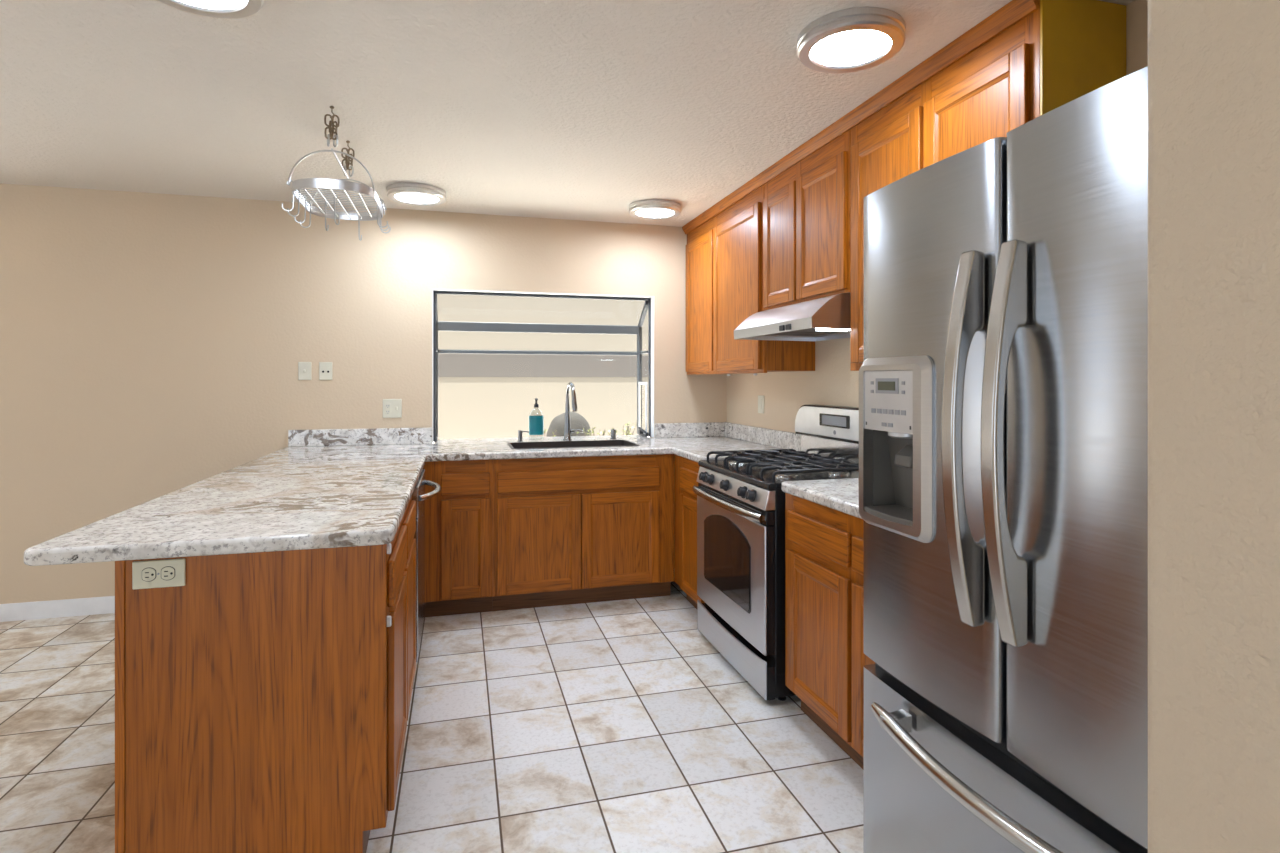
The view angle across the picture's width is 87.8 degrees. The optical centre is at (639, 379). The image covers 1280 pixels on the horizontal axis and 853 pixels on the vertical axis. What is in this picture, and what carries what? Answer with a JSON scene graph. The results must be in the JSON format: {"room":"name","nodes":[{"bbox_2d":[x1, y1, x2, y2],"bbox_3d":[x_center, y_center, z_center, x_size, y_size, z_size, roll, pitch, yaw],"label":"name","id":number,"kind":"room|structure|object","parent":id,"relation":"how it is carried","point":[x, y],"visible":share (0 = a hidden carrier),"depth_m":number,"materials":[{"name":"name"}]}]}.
{"room":"kitchen","nodes":[
{"label":"kitchen","id":0,"kind":"room"},
{"bbox_2d":[0,183,726,603],"bbox_3d":[-2.368,0.125,4.112,6.430,2.450,0.120,0,0,-15],"label":"wall","id":1,"kind":"structure","parent":0,"point":[152,345],"depth_m":3.99,"materials":[{"name":"paint"}]},
{"bbox_2d":[0,596,114,621],"bbox_3d":[-3.026,1.302,3.864,2.090,0.096,0.014,0,0,-15],"label":"baseboard","id":2,"kind":"structure","parent":1,"relation":"attached to","point":[94,605],"depth_m":3.78,"materials":[{"name":"white paint"}]},
{"bbox_2d":[298,362,311,379],"bbox_3d":[-2.078,-0.056,4.121,0.075,0.112,0.016,0,0,-15],"label":"switch plate","id":3,"kind":"object","parent":1,"relation":"attached to","point":[304,368],"visible":1,"depth_m":4.12,"materials":[{"name":"beige plastic"}]},
{"bbox_2d":[319,362,331,379],"bbox_3d":[-1.964,-0.056,4.156,0.077,0.112,0.008,0,0,-15],"label":"outlet plate","id":4,"kind":"object","parent":1,"relation":"attached to","point":[325,368],"visible":1,"depth_m":4.15,"materials":[{"name":"beige plastic"}]},
{"bbox_2d":[288,427,431,446],"bbox_3d":[-1.757,0.360,4.205,0.843,0.104,0.021,0,0,-15],"label":"backsplash","id":5,"kind":"structure","parent":1,"relation":"attached to","point":[372,436],"depth_m":4.19,"materials":[{"name":"grey stone"}]},
{"bbox_2d":[383,399,401,417],"bbox_3d":[-1.585,0.182,4.254,0.115,0.120,0.018,0,0,-15],"label":"outlet plate","id":6,"kind":"object","parent":1,"relation":"attached to","point":[392,408],"visible":1,"depth_m":4.26,"materials":[{"name":"beige plastic"}]},
{"bbox_2d":[385,403,390,413],"bbox_3d":[-1.610,0.182,4.249,0.035,0.070,0.004,0,0,-15],"label":"receptacle","id":7,"kind":"object","parent":6,"relation":"attached to","point":[387,405],"depth_m":4.25,"materials":[{"name":"beige plastic"}]},
{"bbox_2d":[655,422,724,437],"bbox_3d":[0.360,0.360,4.781,0.527,0.104,0.021,0,0,-15],"label":"backsplash","id":8,"kind":"structure","parent":1,"relation":"attached to","point":[707,429],"depth_m":4.77,"materials":[{"name":"grey stone"}]},
{"bbox_2d":[0,581,863,852],"bbox_3d":[-1.337,1.410,0.325,6.430,0.120,7.970,0,0,-15],"label":"floor","id":9,"kind":"structure","parent":0,"point":[616,726],"depth_m":2.43,"materials":[{"name":"tile"}]},
{"bbox_2d":[115,496,415,852],"bbox_3d":[-1.145,0.902,2.276,0.660,0.896,1.067,0,0,-15],"label":"base cabinet","id":10,"kind":"object","parent":9,"relation":"on","point":[262,700],"visible":0.88,"depth_m":1.77,"materials":[{"name":"brown wood"}]},
{"bbox_2d":[132,558,185,589],"bbox_3d":[-1.227,0.495,1.697,0.117,0.070,0.010,0,0,-15],"label":"outlet plate","id":11,"kind":"object","parent":10,"relation":"attached to","point":[170,572],"visible":1,"depth_m":1.69,"materials":[{"name":"beige plastic"}]},
{"bbox_2d":[142,567,155,581],"bbox_3d":[-1.247,0.494,1.688,0.032,0.036,0.003,0,0,-15],"label":"receptacle","id":12,"kind":"object","parent":11,"relation":"attached to","point":[148,573],"depth_m":1.69,"materials":[{"name":"beige plastic"}]},
{"bbox_2d":[161,566,174,579],"bbox_3d":[-1.206,0.494,1.699,0.032,0.036,0.003,0,0,-15],"label":"receptacle","id":13,"kind":"object","parent":11,"relation":"attached to","point":[167,572],"depth_m":1.70,"materials":[{"name":"beige plastic"}]},
{"bbox_2d":[24,435,781,565],"bbox_3d":[-0.475,0.432,3.384,2.917,0.041,2.900,0,0,-15],"label":"countertop","id":14,"kind":"structure","parent":10,"relation":"on","point":[309,497],"depth_m":2.25,"materials":[{"name":"grey stone"}]},
{"bbox_2d":[517,430,528,441],"bbox_3d":[-0.780,0.373,4.448,0.081,0.076,0.040,0,0,-6],"label":"soap dispenser","id":15,"kind":"object","parent":14,"relation":"on","point":[520,432],"visible":1,"depth_m":4.43,"materials":[{"name":"metal"}]},
{"bbox_2d":[529,398,543,434],"bbox_3d":[-0.716,0.269,4.593,0.082,0.285,0.088,0,0,35],"label":"soap bottle","id":16,"kind":"object","parent":14,"relation":"on","point":[536,422],"visible":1,"depth_m":4.57,"materials":[{"name":"teal plastic"}]},
{"bbox_2d":[563,382,582,440],"bbox_3d":[-0.466,0.213,4.452,0.135,0.397,0.204,0,0,8],"label":"faucet","id":17,"kind":"object","parent":14,"relation":"on","point":[567,425],"visible":1,"depth_m":4.51,"materials":[{"name":"metal"}]},
{"bbox_2d":[507,440,639,448],"bbox_3d":[-0.431,0.522,4.251,0.798,0.226,0.418,0,0,-15],"label":"sink","id":18,"kind":"object","parent":14,"relation":"in","point":[592,443],"visible":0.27,"depth_m":4.42,"materials":[{"name":"metal"}]},
{"bbox_2d":[610,429,615,438],"bbox_3d":[-0.186,0.376,4.623,0.044,0.072,0.044,0,0,-15],"label":"air gap cap","id":19,"kind":"object","parent":14,"relation":"on","point":[613,431],"visible":1,"depth_m":4.61,"materials":[{"name":"metal"}]},
{"bbox_2d":[412,469,440,661],"bbox_3d":[-1.294,0.907,3.109,0.696,0.885,0.610,0,0,-15],"label":"dishwasher","id":20,"kind":"object","parent":9,"relation":"on","point":[419,495],"visible":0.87,"depth_m":3.05,"materials":[{"name":"metal"}]},
{"bbox_2d":[423,460,492,616],"bbox_3d":[-1.106,0.902,4.042,0.388,0.896,0.619,0,0,-15],"label":"base cabinet","id":21,"kind":"object","parent":9,"relation":"on","point":[459,519],"visible":0.95,"depth_m":3.76,"materials":[{"name":"brown wood"}]},
{"bbox_2d":[492,454,673,610],"bbox_3d":[-0.393,0.902,4.236,1.092,0.896,0.619,0,0,-15],"label":"base cabinet","id":22,"kind":"object","parent":9,"relation":"on","point":[567,530],"visible":0.95,"depth_m":3.94,"materials":[{"name":"brown wood"}]},
{"bbox_2d":[674,454,704,608],"bbox_3d":[0.565,0.902,3.908,0.619,0.896,0.554,0,0,-15],"label":"base cabinet","id":23,"kind":"object","parent":9,"relation":"on","point":[686,471],"visible":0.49,"depth_m":3.86,"materials":[{"name":"brown wood"}]},
{"bbox_2d":[693,404,858,700],"bbox_3d":[0.693,0.741,3.207,0.714,1.218,0.825,0,0,-15],"label":"gas range","id":24,"kind":"object","parent":9,"relation":"on","point":[741,499],"visible":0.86,"depth_m":3.03,"materials":[{"name":"silver metal"}]},
{"bbox_2d":[693,485,774,655],"bbox_3d":[0.400,0.847,3.127,0.107,0.590,0.813,0,0,-15],"label":"oven","id":25,"kind":"object","parent":24,"relation":"in","point":[736,536],"depth_m":2.98,"materials":[{"name":"metal"}]},
{"bbox_2d":[709,458,858,487],"bbox_3d":[0.712,0.435,3.212,0.538,0.019,0.825,0,0,-15],"label":"cooktop","id":26,"kind":"object","parent":24,"relation":"in","point":[776,482],"depth_m":2.97,"materials":[{"name":"black metal"}]},
{"bbox_2d":[785,493,874,769],"bbox_3d":[0.994,0.902,2.333,0.619,0.896,0.930,0,0,-15],"label":"base cabinet","id":27,"kind":"object","parent":9,"relation":"on","point":[825,658],"visible":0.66,"depth_m":2.38,"materials":[{"name":"brown wood"}]},
{"bbox_2d":[781,478,861,518],"bbox_3d":[0.995,0.432,2.337,0.631,0.041,0.948,0,0,-15],"label":"countertop","id":28,"kind":"structure","parent":27,"relation":"on","point":[842,495],"depth_m":2.48,"materials":[{"name":"grey stone"}]},
{"bbox_2d":[859,66,1147,852],"bbox_3d":[1.044,0.433,1.373,0.943,1.834,0.902,0,0,-15],"label":"refrigerator","id":29,"kind":"object","parent":9,"relation":"on","point":[1003,373],"visible":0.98,"depth_m":1.21,"materials":[{"name":"silver metal"}]},
{"bbox_2d":[0,0,1134,226],"bbox_3d":[-1.337,-1.160,0.325,6.430,0.120,7.970,0,0,-15],"label":"ceiling","id":30,"kind":"structure","parent":0,"point":[584,110],"depth_m":2.54,"materials":[{"name":"paint"}]},
{"bbox_2d":[158,0,263,17],"bbox_3d":[-1.194,-1.075,1.779,0.330,0.047,0.330,0,0,-15],"label":"ceiling light","id":31,"kind":"object","parent":30,"relation":"attached to","point":[211,8],"visible":1,"depth_m":1.88,"materials":[{"name":"silver metal"}]},
{"bbox_2d":[178,0,244,8],"bbox_3d":[-1.194,-1.056,1.779,0.240,0.005,0.240,0,0,-41],"label":"diffuser","id":32,"kind":"object","parent":31,"relation":"attached to","point":[182,4],"depth_m":1.87,"materials":[{"name":"white"}]},
{"bbox_2d":[288,106,384,220],"bbox_3d":[-1.289,-0.926,2.862,0.321,0.352,0.540,0,0,-15],"label":"pot rack","id":33,"kind":"object","parent":30,"relation":"hanging from","point":[345,185],"visible":0.98,"depth_m":2.75,"materials":[{"name":"metal"}]},
{"bbox_2d":[281,180,294,210],"bbox_3d":[-1.404,-0.736,2.654,0.048,0.126,0.005,0,0,-19],"label":"s-hook","id":34,"kind":"object","parent":33,"relation":"hanging from","point":[290,180],"visible":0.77,"depth_m":2.66,"materials":[{"name":"metal"}]},
{"bbox_2d":[287,189,299,216],"bbox_3d":[-1.427,-0.736,2.738,0.048,0.126,0.005,0,0,-36],"label":"s-hook","id":35,"kind":"object","parent":33,"relation":"hanging from","point":[297,214],"visible":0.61,"depth_m":2.75,"materials":[{"name":"metal"}]},
{"bbox_2d":[294,195,305,222],"bbox_3d":[-1.459,-0.736,2.856,0.048,0.126,0.005,0,0,-22],"label":"s-hook","id":36,"kind":"object","parent":33,"relation":"hanging from","point":[302,195],"visible":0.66,"depth_m":2.86,"materials":[{"name":"metal"}]},
{"bbox_2d":[300,201,310,227],"bbox_3d":[-1.480,-0.736,2.942,0.048,0.126,0.005,0,0,-31],"label":"s-hook","id":37,"kind":"object","parent":33,"relation":"hanging from","point":[309,201],"visible":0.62,"depth_m":2.95,"materials":[{"name":"metal"}]},
{"bbox_2d":[325,202,328,230],"bbox_3d":[-1.354,-0.708,2.874,0.005,0.126,0.048,0,0,-11],"label":"s-hook","id":38,"kind":"object","parent":33,"relation":"hanging from","point":[326,204],"visible":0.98,"depth_m":2.85,"materials":[{"name":"metal"}]},
{"bbox_2d":[334,194,339,224],"bbox_3d":[-1.260,-0.708,2.765,0.005,0.126,0.048,0,0,0],"label":"s-hook","id":39,"kind":"object","parent":33,"relation":"hanging from","point":[335,194],"visible":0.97,"depth_m":2.75,"materials":[{"name":"metal"}]},
{"bbox_2d":[358,214,361,240],"bbox_3d":[-1.294,-0.708,3.077,0.005,0.126,0.048,0,0,-8],"label":"s-hook","id":40,"kind":"object","parent":33,"relation":"hanging from","point":[359,217],"visible":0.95,"depth_m":3.06,"materials":[{"name":"metal"}]},
{"bbox_2d":[377,199,387,227],"bbox_3d":[-1.137,-0.736,2.936,0.048,0.126,0.005,0,0,-26],"label":"s-hook","id":41,"kind":"object","parent":33,"relation":"hanging from","point":[379,199],"visible":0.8,"depth_m":2.93,"materials":[{"name":"metal"}]},
{"bbox_2d":[378,202,388,230],"bbox_3d":[-1.154,-0.736,2.995,0.048,0.126,0.005,0,0,-37],"label":"s-hook","id":42,"kind":"object","parent":33,"relation":"hanging from","point":[381,202],"visible":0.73,"depth_m":2.98,"materials":[{"name":"metal"}]},
{"bbox_2d":[380,206,390,232],"bbox_3d":[-1.168,-0.736,3.051,0.048,0.126,0.005,0,0,-17],"label":"s-hook","id":43,"kind":"object","parent":33,"relation":"hanging from","point":[382,206],"visible":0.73,"depth_m":3.05,"materials":[{"name":"metal"}]},
{"bbox_2d":[387,183,445,205],"bbox_3d":[-1.297,-1.075,3.867,0.330,0.047,0.330,0,0,-15],"label":"ceiling light","id":44,"kind":"object","parent":30,"relation":"attached to","point":[417,194],"visible":1,"depth_m":3.79,"materials":[{"name":"silver metal"}]},
{"bbox_2d":[395,193,438,202],"bbox_3d":[-1.297,-1.056,3.867,0.240,0.005,0.240,0,0,-11],"label":"diffuser","id":45,"kind":"object","parent":44,"relation":"attached to","point":[399,197],"depth_m":3.85,"materials":[{"name":"white"}]},
{"bbox_2d":[629,199,680,219],"bbox_3d":[0.095,-1.075,4.211,0.330,0.047,0.330,0,0,-15],"label":"ceiling light","id":46,"kind":"object","parent":30,"relation":"attached to","point":[652,209],"visible":1,"depth_m":4.13,"materials":[{"name":"white glass"}]},
{"bbox_2d":[636,209,673,216],"bbox_3d":[0.095,-1.056,4.211,0.240,0.005,0.240,0,0,26],"label":"diffuser","id":47,"kind":"object","parent":46,"relation":"attached to","point":[639,212],"depth_m":4.20,"materials":[{"name":"white glass"}]},
{"bbox_2d":[797,7,905,72],"bbox_3d":[0.671,-1.075,2.124,0.330,0.047,0.330,0,0,-15],"label":"ceiling light","id":48,"kind":"object","parent":30,"relation":"attached to","point":[859,38],"visible":1,"depth_m":2.07,"materials":[{"name":"silver metal"}]},
{"bbox_2d":[811,30,889,65],"bbox_3d":[0.671,-1.056,2.124,0.240,0.005,0.240,0,0,34],"label":"diffuser","id":49,"kind":"object","parent":48,"relation":"attached to","point":[833,47],"depth_m":2.11,"materials":[{"name":"white"}]},
{"bbox_2d":[727,0,1147,470],"bbox_3d":[1.707,0.125,1.154,0.120,2.450,7.730,0,0,-15],"label":"wall","id":50,"kind":"structure","parent":0,"point":[832,382],"depth_m":3.67,"materials":[{"name":"paint"}]},
{"bbox_2d":[686,185,814,374],"bbox_3d":[0.640,-0.568,4.215,0.327,1.060,1.255,0,0,-15],"label":"upper cabinet","id":51,"kind":"object","parent":50,"relation":"attached to","point":[724,254],"visible":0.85,"depth_m":3.98,"materials":[{"name":"brown wood"}]},
{"bbox_2d":[758,395,763,412],"bbox_3d":[0.782,0.158,4.304,0.009,0.115,0.085,0,0,-15],"label":"outlet plate","id":52,"kind":"object","parent":50,"relation":"attached to","point":[760,397],"visible":1,"depth_m":4.30,"materials":[{"name":"beige plastic"}]},
{"bbox_2d":[759,399,761,409],"bbox_3d":[0.779,0.157,4.303,0.004,0.070,0.035,0,0,-15],"label":"receptacle","id":53,"kind":"object","parent":52,"relation":"attached to","point":[760,400],"depth_m":4.30,"materials":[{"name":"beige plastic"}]},
{"bbox_2d":[725,422,800,450],"bbox_3d":[0.779,0.360,4.289,0.021,0.104,1.191,0,0,-15],"label":"backsplash","id":54,"kind":"structure","parent":50,"relation":"attached to","point":[770,437],"depth_m":4.21,"materials":[{"name":"grey stone"}]},
{"bbox_2d":[734,292,849,340],"bbox_3d":[0.832,-0.289,3.194,0.487,0.155,0.806,0,0,-15],"label":"range hood","id":55,"kind":"object","parent":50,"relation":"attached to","point":[825,318],"visible":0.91,"depth_m":3.01,"materials":[{"name":"metal"}]},
{"bbox_2d":[779,325,784,330],"bbox_3d":[0.641,-0.234,2.994,0.014,0.026,0.046,0,0,-15],"label":"switch","id":56,"kind":"object","parent":55,"relation":"attached to","point":[781,327],"depth_m":2.98,"materials":[{"name":"black plastic"}]},
{"bbox_2d":[785,324,790,329],"bbox_3d":[0.657,-0.234,2.936,0.014,0.026,0.046,0,0,-15],"label":"switch","id":57,"kind":"object","parent":55,"relation":"attached to","point":[787,326],"depth_m":2.93,"materials":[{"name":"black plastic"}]},
{"bbox_2d":[816,328,849,330],"bbox_3d":[0.845,-0.225,2.873,0.140,0.020,0.100,0,0,-15],"label":"lamp","id":58,"kind":"object","parent":55,"relation":"on","point":[818,329],"depth_m":2.86,"materials":[{"name":"white"}]},
{"bbox_2d":[763,130,849,310],"bbox_3d":[0.912,-0.733,3.215,0.327,0.730,0.810,0,0,-15],"label":"upper cabinet","id":59,"kind":"object","parent":50,"relation":"attached to","point":[806,207],"visible":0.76,"depth_m":3.08,"materials":[{"name":"brown wood"}]},
{"bbox_2d":[682,0,1038,233],"bbox_3d":[0.714,-1.073,3.326,0.034,0.051,3.014,0,0,-15],"label":"trim","id":60,"kind":"structure","parent":50,"relation":"attached to","point":[1014,11],"depth_m":2.47,"materials":[{"name":"brown wood"}]},
{"bbox_2d":[850,0,1125,370],"bbox_3d":[1.144,-0.568,2.363,0.327,1.060,0.948,0,0,-15],"label":"upper cabinet","id":61,"kind":"object","parent":50,"relation":"attached to","point":[1063,51],"visible":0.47,"depth_m":2.06,"materials":[{"name":"brown wood"}]},
{"bbox_2d":[1148,0,1279,852],"bbox_3d":[1.156,0.125,0.703,1.179,2.450,0.350,0,0,-15],"label":"wall partition","id":62,"kind":"structure","parent":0,"point":[1214,65],"depth_m":0.65,"materials":[{"name":"paint"}]},
{"label":"outside","id":63,"kind":"structure","parent":0,"visible":0},
{"bbox_3d":[-0.867,0.775,6.993,14.000,0.150,4.050,0,0,-15],"label":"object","id":64,"kind":"structure","parent":63,"visible":0},
{"bbox_2d":[432,289,653,442],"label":"window","id":65,"kind":"structure","parent":64,"relation":"on","point":[468,407],"depth_m":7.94,"materials":[{"name":"paint"}]},
{"bbox_2d":[438,353,647,376],"bbox_3d":[-0.652,-0.169,8.108,13.000,0.272,0.009,0,0,-15],"label":"fascia board","id":66,"kind":"object","parent":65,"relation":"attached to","point":[449,365],"visible":0.18,"depth_m":7.96,"materials":[{"name":"grey paint"}]},
{"bbox_2d":[546,411,590,436],"bbox_3d":[-0.606,0.485,5.659,0.385,0.435,0.259,0,0,-15],"label":"boulder","id":67,"kind":"object","parent":64,"relation":"on","point":[577,421],"visible":0.37,"depth_m":5.58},
{"bbox_2d":[576,427,593,435],"bbox_3d":[-0.423,0.543,5.303,0.138,0.322,0.193,0,0,27],"label":"shrub","id":68,"kind":"object","parent":64,"relation":"on","point":[583,427],"visible":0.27,"depth_m":5.30,"materials":[{"name":"green plant"}]},
{"bbox_2d":[588,427,616,435],"bbox_3d":[-0.309,0.542,5.404,0.201,0.324,0.161,0,0,43],"label":"shrub","id":69,"kind":"object","parent":64,"relation":"on","point":[594,427],"visible":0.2,"depth_m":5.43,"materials":[{"name":"green plant"}]},
{"bbox_2d":[613,422,636,434],"bbox_3d":[-0.096,0.523,5.527,0.219,0.360,0.180,0,0,44],"label":"shrub","id":70,"kind":"object","parent":64,"relation":"on","point":[627,431],"visible":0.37,"depth_m":5.50,"materials":[{"name":"green plant"}]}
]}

